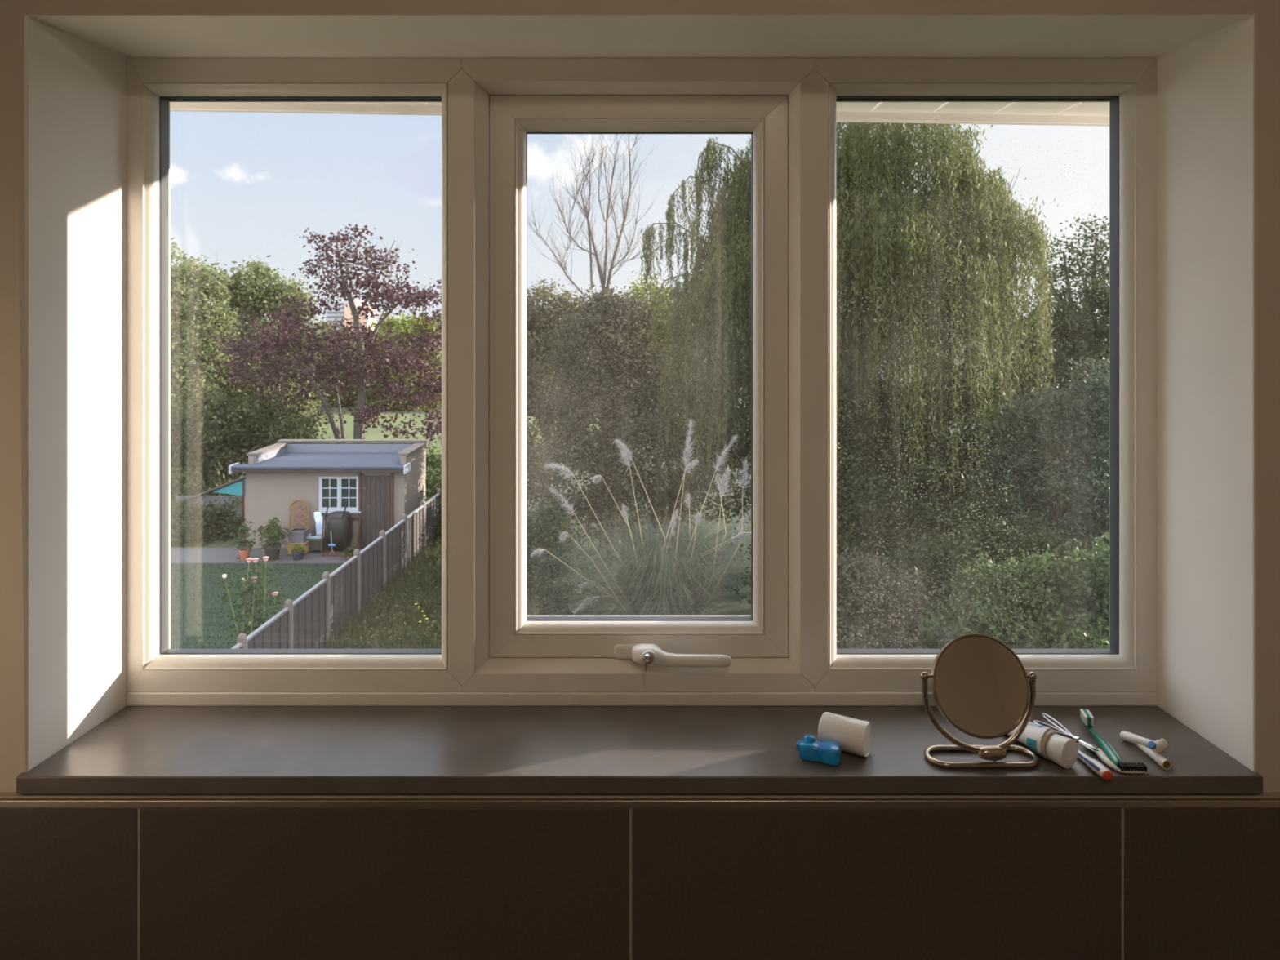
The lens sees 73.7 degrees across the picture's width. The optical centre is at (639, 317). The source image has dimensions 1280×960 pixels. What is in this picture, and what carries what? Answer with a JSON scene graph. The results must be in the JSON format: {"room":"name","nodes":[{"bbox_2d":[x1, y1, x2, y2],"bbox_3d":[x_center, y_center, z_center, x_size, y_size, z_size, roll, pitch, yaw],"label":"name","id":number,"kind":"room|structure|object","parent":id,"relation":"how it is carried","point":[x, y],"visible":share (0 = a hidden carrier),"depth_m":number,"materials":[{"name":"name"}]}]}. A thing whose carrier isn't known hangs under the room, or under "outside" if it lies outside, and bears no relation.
{"room":"bathroom","nodes":[
{"label":"bathroom","id":0,"kind":"room"},
{"bbox_2d":[169,102,1109,126],"bbox_3d":[0.500,-1.522,-0.149,9.804,2.382,4.103,0,0,0],"label":"roof eaves","id":1,"kind":"object","parent":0,"point":[1054,113],"visible":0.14,"depth_m":1.58,"materials":[{"name":"white"}]},
{"bbox_2d":[0,0,1279,792],"bbox_3d":[0.500,2.840,1.195,10.000,7.320,0.270,0,0,0],"label":"wall","id":2,"kind":"structure","parent":0,"point":[63,63],"depth_m":1.11,"materials":[{"name":"white paint"}]},
{"bbox_2d":[16,706,1262,794],"bbox_3d":[-0.001,0.574,1.145,1.531,0.022,0.195,0,0,0],"label":"window sill","id":3,"kind":"structure","parent":2,"relation":"attached to","point":[136,749],"depth_m":1.10,"materials":[{"name":"stone"}]},
{"bbox_2d":[795,733,841,766],"bbox_3d":[0.227,0.550,1.089,0.055,0.027,0.028,0,0,21],"label":"dispenser","id":4,"kind":"object","parent":3,"relation":"on","point":[811,748],"visible":1,"depth_m":1.08,"materials":[{"name":"blue plastic"}]},
{"bbox_2d":[817,711,872,757],"bbox_3d":[0.267,0.542,1.112,0.061,0.042,0.042,0,0,31],"label":"tub","id":5,"kind":"object","parent":3,"relation":"on","point":[855,736],"visible":0.95,"depth_m":1.10,"materials":[{"name":"white plastic"}]},
{"bbox_2d":[920,633,1039,768],"bbox_3d":[0.431,0.485,1.088,0.150,0.155,0.051,0,0,0],"label":"mirror","id":6,"kind":"object","parent":3,"relation":"on","point":[980,685],"visible":1,"depth_m":1.08,"materials":[{"name":"silver metal"}]},
{"bbox_2d":[1007,721,1077,768],"bbox_3d":[0.517,0.544,1.124,0.051,0.039,0.133,0,0,-10],"label":"toothpaste tube","id":7,"kind":"object","parent":3,"relation":"on","point":[1044,740],"visible":0.82,"depth_m":1.08,"materials":[{"name":"white plastic"}]},
{"bbox_2d":[1032,712,1099,752],"bbox_3d":[0.560,0.553,1.133,0.032,0.011,0.100,0,0,-16],"label":"scissors","id":8,"kind":"object","parent":3,"relation":"on","point":[1065,732],"visible":0.86,"depth_m":1.14,"materials":[{"name":"silver metal"}]},
{"bbox_2d":[1077,749,1113,780],"bbox_3d":[0.565,0.557,1.073,0.017,0.012,0.071,0,0,-7],"label":"toothpaste tube","id":9,"kind":"object","parent":3,"relation":"on","point":[1095,766],"visible":0.92,"depth_m":1.05,"materials":[{"name":"white plastic"}]},
{"bbox_2d":[1080,708,1122,766],"bbox_3d":[0.606,0.552,1.124,0.015,0.019,0.130,0,0,10],"label":"toothbrush","id":10,"kind":"object","parent":3,"relation":"on","point":[1086,717],"visible":1,"depth_m":1.12,"materials":[{"name":"teal plastic"}]},
{"bbox_2d":[1082,739,1146,773],"bbox_3d":[0.593,0.557,1.081,0.032,0.010,0.083,0,0,-30],"label":"toothbrush","id":11,"kind":"object","parent":3,"relation":"on","point":[1123,767],"visible":1,"depth_m":1.06,"materials":[{"name":"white plastic"}]},
{"bbox_2d":[1120,730,1168,754],"bbox_3d":[0.649,0.549,1.108,0.027,0.026,0.062,0,0,-24],"label":"brush refill","id":12,"kind":"object","parent":3,"relation":"on","point":[1157,746],"visible":1,"depth_m":1.10,"materials":[{"name":"white plastic"}]},
{"bbox_2d":[1127,731,1171,769],"bbox_3d":[0.652,0.557,1.102,0.012,0.012,0.078,0,0,-5],"label":"brush refill","id":13,"kind":"object","parent":3,"relation":"on","point":[1166,764],"visible":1,"depth_m":1.07,"materials":[{"name":"white plastic"}]},
{"bbox_2d":[1163,760,1169,768],"bbox_3d":[0.655,0.557,1.064,0.009,0.009,0.001,0,0,-5],"label":"socket","id":14,"kind":"object","parent":13,"relation":"attached to","point":[1166,763],"depth_m":1.06,"materials":[{"name":"brown"}]},
{"bbox_2d":[0,807,1279,959],"bbox_3d":[0.290,1.100,1.054,2.520,1.000,0.012,0,0,0],"label":"wall tiles","id":15,"kind":"structure","parent":2,"relation":"attached to","point":[77,883],"depth_m":1.05,"materials":[{"name":"brown tile"}]},
{"bbox_2d":[0,799,1279,807],"bbox_3d":[0.290,0.596,1.052,2.520,0.009,0.014,0,0,0],"label":"trim","id":16,"kind":"structure","parent":2,"relation":"attached to","point":[3,802],"depth_m":1.04,"materials":[{"name":"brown wood"}]},
{"bbox_2d":[0,792,1279,799],"bbox_3d":[0.290,0.590,1.054,2.520,0.003,0.010,0,0,0],"label":"trim","id":17,"kind":"structure","parent":2,"relation":"attached to","point":[2,795],"depth_m":1.05,"materials":[{"name":"brown wood"}]},
{"bbox_2d":[125,57,1157,706],"bbox_3d":[0.003,0.093,1.270,1.496,0.941,0.136,0,0,0],"label":"window","id":18,"kind":"structure","parent":2,"relation":"in","point":[492,653],"depth_m":1.24,"materials":[{"name":"white plastic"}]},
{"bbox_2d":[1151,739,1165,754],"bbox_3d":[0.658,0.546,1.086,0.017,0.016,0.013,0,0,-15],"label":"toothbrush head","id":19,"kind":"object","parent":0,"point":[1157,746],"depth_m":1.08,"materials":[{"name":"beige plastic"}]},
{"label":"outside","id":20,"kind":"structure","parent":0,"visible":0},
{"bbox_2d":[170,324,1108,648],"bbox_3d":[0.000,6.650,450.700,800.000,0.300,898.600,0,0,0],"label":"ground","id":21,"kind":"structure","parent":20,"point":[219,543],"depth_m":26.32,"materials":[{"name":"plant"}]},
{"bbox_2d":[169,494,245,547],"bbox_3d":[-13.386,5.870,25.049,3.766,1.321,2.540,0,0,-5],"label":"shrub","id":22,"kind":"object","parent":21,"relation":"on","point":[187,534],"visible":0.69,"depth_m":24.90,"materials":[{"name":"green plant"}]},
{"bbox_2d":[169,237,250,459],"bbox_3d":[-21.729,1.358,40.271,6.476,10.419,5.379,0,0,-24],"label":"broadleaf tree","id":23,"kind":"object","parent":21,"relation":"on","point":[193,318],"visible":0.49,"depth_m":39.86,"materials":[{"name":"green plant"}]},
{"bbox_2d":[175,475,245,523],"bbox_3d":[-13.543,5.735,27.015,2.341,1.530,0.169,0,0,0],"label":"canopy","id":24,"kind":"object","parent":21,"relation":"on","point":[237,486],"visible":0.4,"depth_m":27.00,"materials":[{"name":"teal fabric"}]},
{"bbox_2d":[170,333,276,394],"bbox_3d":[-35.056,3.663,66.353,13.816,6.171,5.824,0,0,0],"label":"tree","id":25,"kind":"object","parent":21,"relation":"on","point":[176,334],"visible":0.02,"depth_m":65.25,"materials":[{"name":"green plant"}]},
{"bbox_2d":[169,381,330,523],"bbox_3d":[-14.481,4.372,29.482,6.758,4.352,5.039,0,0,-45],"label":"shrub","id":26,"kind":"object","parent":21,"relation":"on","point":[215,446],"visible":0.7,"depth_m":29.02,"materials":[{"name":"green plant"}]},
{"bbox_2d":[169,547,363,564],"bbox_3d":[-9.549,6.475,23.200,7.302,0.050,1.500,0,0,0],"label":"patio","id":27,"kind":"structure","parent":21,"relation":"on","point":[177,555],"depth_m":23.00,"materials":[{"name":"grey concrete"}]},
{"bbox_2d":[231,520,257,560],"bbox_3d":[-10.585,5.934,22.753,0.706,1.028,0.524,0,0,-42],"label":"potted plant","id":28,"kind":"object","parent":27,"relation":"on","point":[244,553],"visible":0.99,"depth_m":22.75,"materials":[{"name":"green plant"}]},
{"bbox_2d":[253,517,291,560],"bbox_3d":[-9.852,5.902,22.834,0.943,1.092,0.853,0,0,31],"label":"potted shrub","id":29,"kind":"object","parent":27,"relation":"on","point":[272,548],"visible":1,"depth_m":22.73,"materials":[{"name":"green plant"}]},
{"bbox_2d":[263,542,281,560],"bbox_3d":[-9.804,6.251,22.800,0.434,0.394,0.434,0,0,0],"label":"pot","id":30,"kind":"object","parent":27,"relation":"on","point":[272,550],"depth_m":22.65,"materials":[{"name":"black"}]},
{"bbox_2d":[289,542,307,560],"bbox_3d":[-9.081,6.220,22.844,0.498,0.456,0.513,0,0,0],"label":"potted plant","id":31,"kind":"object","parent":27,"relation":"on","point":[297,553],"visible":1,"depth_m":22.71,"materials":[{"name":"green plant"}]},
{"bbox_2d":[287,540,310,554],"bbox_3d":[-9.294,6.251,23.300,0.489,0.296,0.430,0,0,0],"label":"planter box","id":32,"kind":"object","parent":27,"relation":"on","point":[306,544],"visible":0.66,"depth_m":23.10,"materials":[{"name":"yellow wood"}]},
{"bbox_2d":[288,528,309,542],"bbox_3d":[-9.302,5.947,23.300,0.430,0.316,0.390,0,0,0],"label":"plastic crate","id":33,"kind":"object","parent":32,"relation":"on","point":[298,535],"visible":0.98,"depth_m":23.12,"materials":[{"name":"grey plastic"}]},
{"bbox_2d":[288,499,309,533],"bbox_3d":[-9.458,5.753,23.730,0.567,1.410,0.038,0,0,0],"label":"panel","id":34,"kind":"object","parent":27,"relation":"on","point":[294,502],"visible":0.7,"depth_m":23.72,"materials":[{"name":"brown wood"}]},
{"bbox_2d":[306,533,327,553],"bbox_3d":[-8.905,6.221,23.550,0.514,0.454,0.440,0,0,0],"label":"table","id":35,"kind":"object","parent":27,"relation":"on","point":[314,544],"visible":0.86,"depth_m":23.38,"materials":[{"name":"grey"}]},
{"bbox_2d":[311,525,315,535],"bbox_3d":[-8.977,5.853,23.500,0.100,0.280,0.098,0,0,0],"label":"plastic bottle","id":36,"kind":"object","parent":35,"relation":"on","point":[313,528],"visible":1,"depth_m":23.46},
{"bbox_2d":[313,511,326,534],"bbox_3d":[-8.817,5.682,23.600,0.385,0.620,0.200,0,0,0],"label":"bag","id":37,"kind":"object","parent":35,"relation":"on","point":[317,516],"visible":0.87,"depth_m":23.53,"materials":[{"name":"white plastic"}]},
{"bbox_2d":[320,516,324,551],"bbox_3d":[-8.664,5.915,23.325,0.044,0.917,0.194,0,0,6],"label":"wooden pole","id":38,"kind":"object","parent":27,"relation":"on","point":[323,517],"visible":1,"depth_m":23.31,"materials":[{"name":"brown wood"}]},
{"bbox_2d":[328,530,335,555],"bbox_3d":[-8.286,6.075,23.012,0.179,0.639,0.104,0,0,0],"label":"broom","id":39,"kind":"object","parent":27,"relation":"on","point":[331,544],"visible":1,"depth_m":22.99,"materials":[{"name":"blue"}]},
{"bbox_2d":[321,553,347,556],"bbox_3d":[-8.146,6.423,23.125,0.886,0.050,0.150,0,0,0],"label":"plank","id":40,"kind":"object","parent":27,"relation":"on","point":[322,554],"visible":0.64,"depth_m":23.05,"materials":[{"name":"brown wood"}]},
{"bbox_2d":[324,503,352,551],"bbox_3d":[-8.303,5.724,23.579,0.672,1.320,0.642,0,0,0],"label":"wheelbarrow","id":41,"kind":"object","parent":27,"relation":"on","point":[340,522],"visible":0.94,"depth_m":23.39,"materials":[{"name":"black plastic"}]},
{"bbox_2d":[342,542,359,559],"bbox_3d":[-7.746,6.237,22.801,0.455,0.461,0.473,0,0,27],"label":"potted plant","id":42,"kind":"object","parent":27,"relation":"on","point":[350,553],"visible":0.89,"depth_m":22.73,"materials":[{"name":"green plant"}]},
{"bbox_2d":[355,518,360,548],"bbox_3d":[-7.806,5.998,23.675,0.048,0.820,0.296,0,0,5],"label":"wooden pole","id":43,"kind":"object","parent":27,"relation":"on","point":[359,522],"visible":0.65,"depth_m":23.66,"materials":[{"name":"brown wood"}]},
{"bbox_2d":[169,563,398,648],"bbox_3d":[-10.977,6.485,14.225,10.047,0.030,16.450,0,0,0],"label":"lawn","id":44,"kind":"structure","parent":21,"relation":"on","point":[174,584],"depth_m":19.89,"materials":[{"name":"green plant"}]},
{"bbox_2d":[216,545,290,645],"bbox_3d":[-6.865,5.273,14.958,1.479,2.488,0.977,0,0,0],"label":"rose bush","id":45,"kind":"object","parent":44,"relation":"on","point":[249,624],"visible":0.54,"depth_m":14.93,"materials":[{"name":"green plant"}]},
{"bbox_2d":[201,223,441,448],"bbox_3d":[-11.796,1.383,32.944,11.380,10.331,5.240,0,0,0],"label":"tree","id":46,"kind":"object","parent":21,"relation":"on","point":[362,411],"visible":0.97,"depth_m":32.25,"materials":[{"name":"purple plant"}]},
{"bbox_2d":[228,439,428,548],"bbox_3d":[-8.890,5.130,24.965,4.881,2.740,2.870,0,0,0],"label":"garden shed","id":47,"kind":"object","parent":21,"relation":"on","point":[380,483],"visible":0.73,"depth_m":23.90,"materials":[{"name":"beige paint"}]},
{"bbox_2d":[282,314,382,408],"bbox_3d":[-22.303,3.133,63.801,9.957,7.032,6.416,0,0,19],"label":"broadleaf tree","id":48,"kind":"object","parent":21,"relation":"on","point":[353,395],"visible":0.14,"depth_m":62.46,"materials":[{"name":"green plant"}]},
{"bbox_2d":[231,488,441,648],"bbox_3d":[-5.996,5.716,18.991,0.117,1.567,14.702,0,0,2],"label":"fence","id":49,"kind":"object","parent":21,"relation":"on","point":[303,622],"visible":0.57,"depth_m":17.62,"materials":[{"name":"wood"}]},
{"bbox_2d":[325,299,377,330],"bbox_3d":[-143.338,1.369,423.850,22.245,20.162,20.300,0,0,0],"label":"tower block","id":50,"kind":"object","parent":21,"relation":"on","point":[345,310],"visible":0.28,"depth_m":419.69,"materials":[{"name":"grey"}]},
{"bbox_2d":[346,308,441,411],"bbox_3d":[-16.737,2.981,61.337,8.388,7.318,6.794,0,0,5],"label":"broadleaf tree","id":51,"kind":"object","parent":21,"relation":"on","point":[395,324],"visible":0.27,"depth_m":60.97,"materials":[{"name":"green plant"}]},
{"bbox_2d":[417,444,441,541],"bbox_3d":[-5.507,5.263,25.254,2.286,2.516,5.639,0,0,-33],"label":"shrub","id":52,"kind":"object","parent":21,"relation":"on","point":[437,482],"visible":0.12,"depth_m":26.63,"materials":[{"name":"green plant"}]},
{"bbox_2d":[323,515,557,648],"bbox_3d":[-4.088,6.138,19.024,4.241,0.777,14.747,0,0,0],"label":"weeds","id":53,"kind":"object","parent":21,"relation":"on","point":[437,552],"visible":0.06,"depth_m":17.83,"materials":[{"name":"green plant"}]},
{"bbox_2d":[311,509,572,648],"bbox_3d":[-4.098,6.248,19.223,4.507,0.504,16.078,0,0,0],"label":"grass","id":54,"kind":"structure","parent":21,"relation":"on","point":[350,633],"depth_m":17.85,"materials":[{"name":"green plant"}]},
{"bbox_2d":[169,413,839,454],"bbox_3d":[-25.000,6.490,49.000,70.000,0.020,17.000,0,0,0],"label":"field","id":55,"kind":"structure","parent":21,"relation":"on","point":[375,433],"depth_m":49.67,"materials":[{"name":"green plant"}]},
{"bbox_2d":[201,253,338,445],"bbox_3d":[-18.949,1.664,43.385,7.521,9.845,5.946,0,0,3],"label":"broadleaf tree","id":56,"kind":"object","parent":55,"relation":"on","point":[252,295],"visible":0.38,"depth_m":43.30,"materials":[{"name":"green plant"}]},
{"bbox_2d":[435,494,622,615],"bbox_3d":[-2.635,5.325,19.498,3.214,2.371,4.279,0,0,-38],"label":"bush","id":57,"kind":"object","parent":21,"relation":"on","point":[534,530],"visible":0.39,"depth_m":19.06,"materials":[{"name":"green plant"}]},
{"bbox_2d":[527,275,600,511],"bbox_3d":[-3.167,2.580,26.490,4.928,7.873,4.718,0,0,-10],"label":"bush","id":58,"kind":"object","parent":21,"relation":"on","point":[537,315],"visible":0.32,"depth_m":26.16,"materials":[{"name":"green plant"}]},
{"bbox_2d":[527,133,662,550],"bbox_3d":[-1.375,0.267,24.196,4.392,12.470,1.976,0,0,17],"label":"bare tree","id":59,"kind":"object","parent":21,"relation":"on","point":[602,275],"visible":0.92,"depth_m":24.04,"materials":[{"name":"grey plant"}]},
{"bbox_2d":[528,282,692,559],"bbox_3d":[-0.636,2.766,22.770,4.605,7.492,4.020,0,0,-14],"label":"tree","id":60,"kind":"object","parent":21,"relation":"on","point":[600,330],"visible":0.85,"depth_m":22.45,"materials":[{"name":"green plant"}]},
{"bbox_2d":[527,336,751,559],"bbox_3d":[0.387,3.464,21.784,8.103,6.100,3.839,0,0,3],"label":"bush","id":61,"kind":"object","parent":21,"relation":"on","point":[605,507],"visible":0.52,"depth_m":21.23,"materials":[{"name":"green plant"}]},
{"bbox_2d":[528,417,751,615],"bbox_3d":[0.453,4.193,16.985,5.651,4.575,5.511,0,0,0],"label":"pampas grass","id":62,"kind":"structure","parent":21,"relation":"on","point":[668,580],"depth_m":16.57,"materials":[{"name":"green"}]},
{"bbox_2d":[623,264,691,546],"bbox_3d":[0.156,2.502,24.055,3.003,8.046,2.873,0,0,-32],"label":"bush","id":63,"kind":"object","parent":21,"relation":"on","point":[642,289],"visible":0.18,"depth_m":24.00,"materials":[{"name":"green plant"}]},
{"bbox_2d":[639,121,1066,561],"bbox_3d":[5.154,0.516,20.439,10.066,12.018,5.920,0,0,-9],"label":"weeping willow","id":64,"kind":"object","parent":21,"relation":"on","point":[873,259],"visible":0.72,"depth_m":19.66,"materials":[{"name":"green plant"}]},
{"bbox_2d":[743,544,982,648],"bbox_3d":[3.981,5.176,14.738,4.400,2.686,2.835,0,0,3],"label":"bush","id":65,"kind":"object","parent":21,"relation":"on","point":[891,628],"visible":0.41,"depth_m":14.54,"materials":[{"name":"green plant"}]},
{"bbox_2d":[715,349,1027,616],"bbox_3d":[5.320,3.629,18.960,7.676,5.770,5.279,0,0,0],"label":"bush","id":66,"kind":"object","parent":21,"relation":"on","point":[886,509],"visible":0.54,"depth_m":18.96,"materials":[{"name":"green plant"}]},
{"bbox_2d":[878,511,1088,613],"bbox_3d":[6.470,5.069,16.464,4.207,2.580,2.400,0,0,-11],"label":"bush","id":67,"kind":"object","parent":21,"relation":"on","point":[947,560],"visible":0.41,"depth_m":16.35,"materials":[{"name":"green plant"}]},
{"bbox_2d":[906,526,1109,648],"bbox_3d":[6.716,4.946,14.200,4.647,3.100,3.005,0,0,-9],"label":"shrub","id":68,"kind":"object","parent":21,"relation":"on","point":[1031,615],"visible":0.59,"depth_m":14.04,"materials":[{"name":"green plant"}]},
{"bbox_2d":[961,275,1109,554],"bbox_3d":[11.298,2.654,22.485,5.990,7.703,4.231,0,0,5],"label":"bush","id":69,"kind":"object","parent":21,"relation":"on","point":[1081,338],"visible":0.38,"depth_m":22.33,"materials":[{"name":"green plant"}]},
{"bbox_2d":[962,355,1109,613],"bbox_3d":[9.001,3.607,17.728,4.352,5.792,3.236,0,0,0],"label":"shrub","id":70,"kind":"object","parent":21,"relation":"on","point":[1073,460],"visible":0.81,"depth_m":17.56,"materials":[{"name":"green plant"}]},
{"bbox_2d":[1017,213,1109,550],"bbox_3d":[12.562,1.774,23.986,4.538,9.478,2.637,0,0,0],"label":"tree","id":71,"kind":"object","parent":21,"relation":"on","point":[1096,264],"visible":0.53,"depth_m":23.91,"materials":[{"name":"green plant"}]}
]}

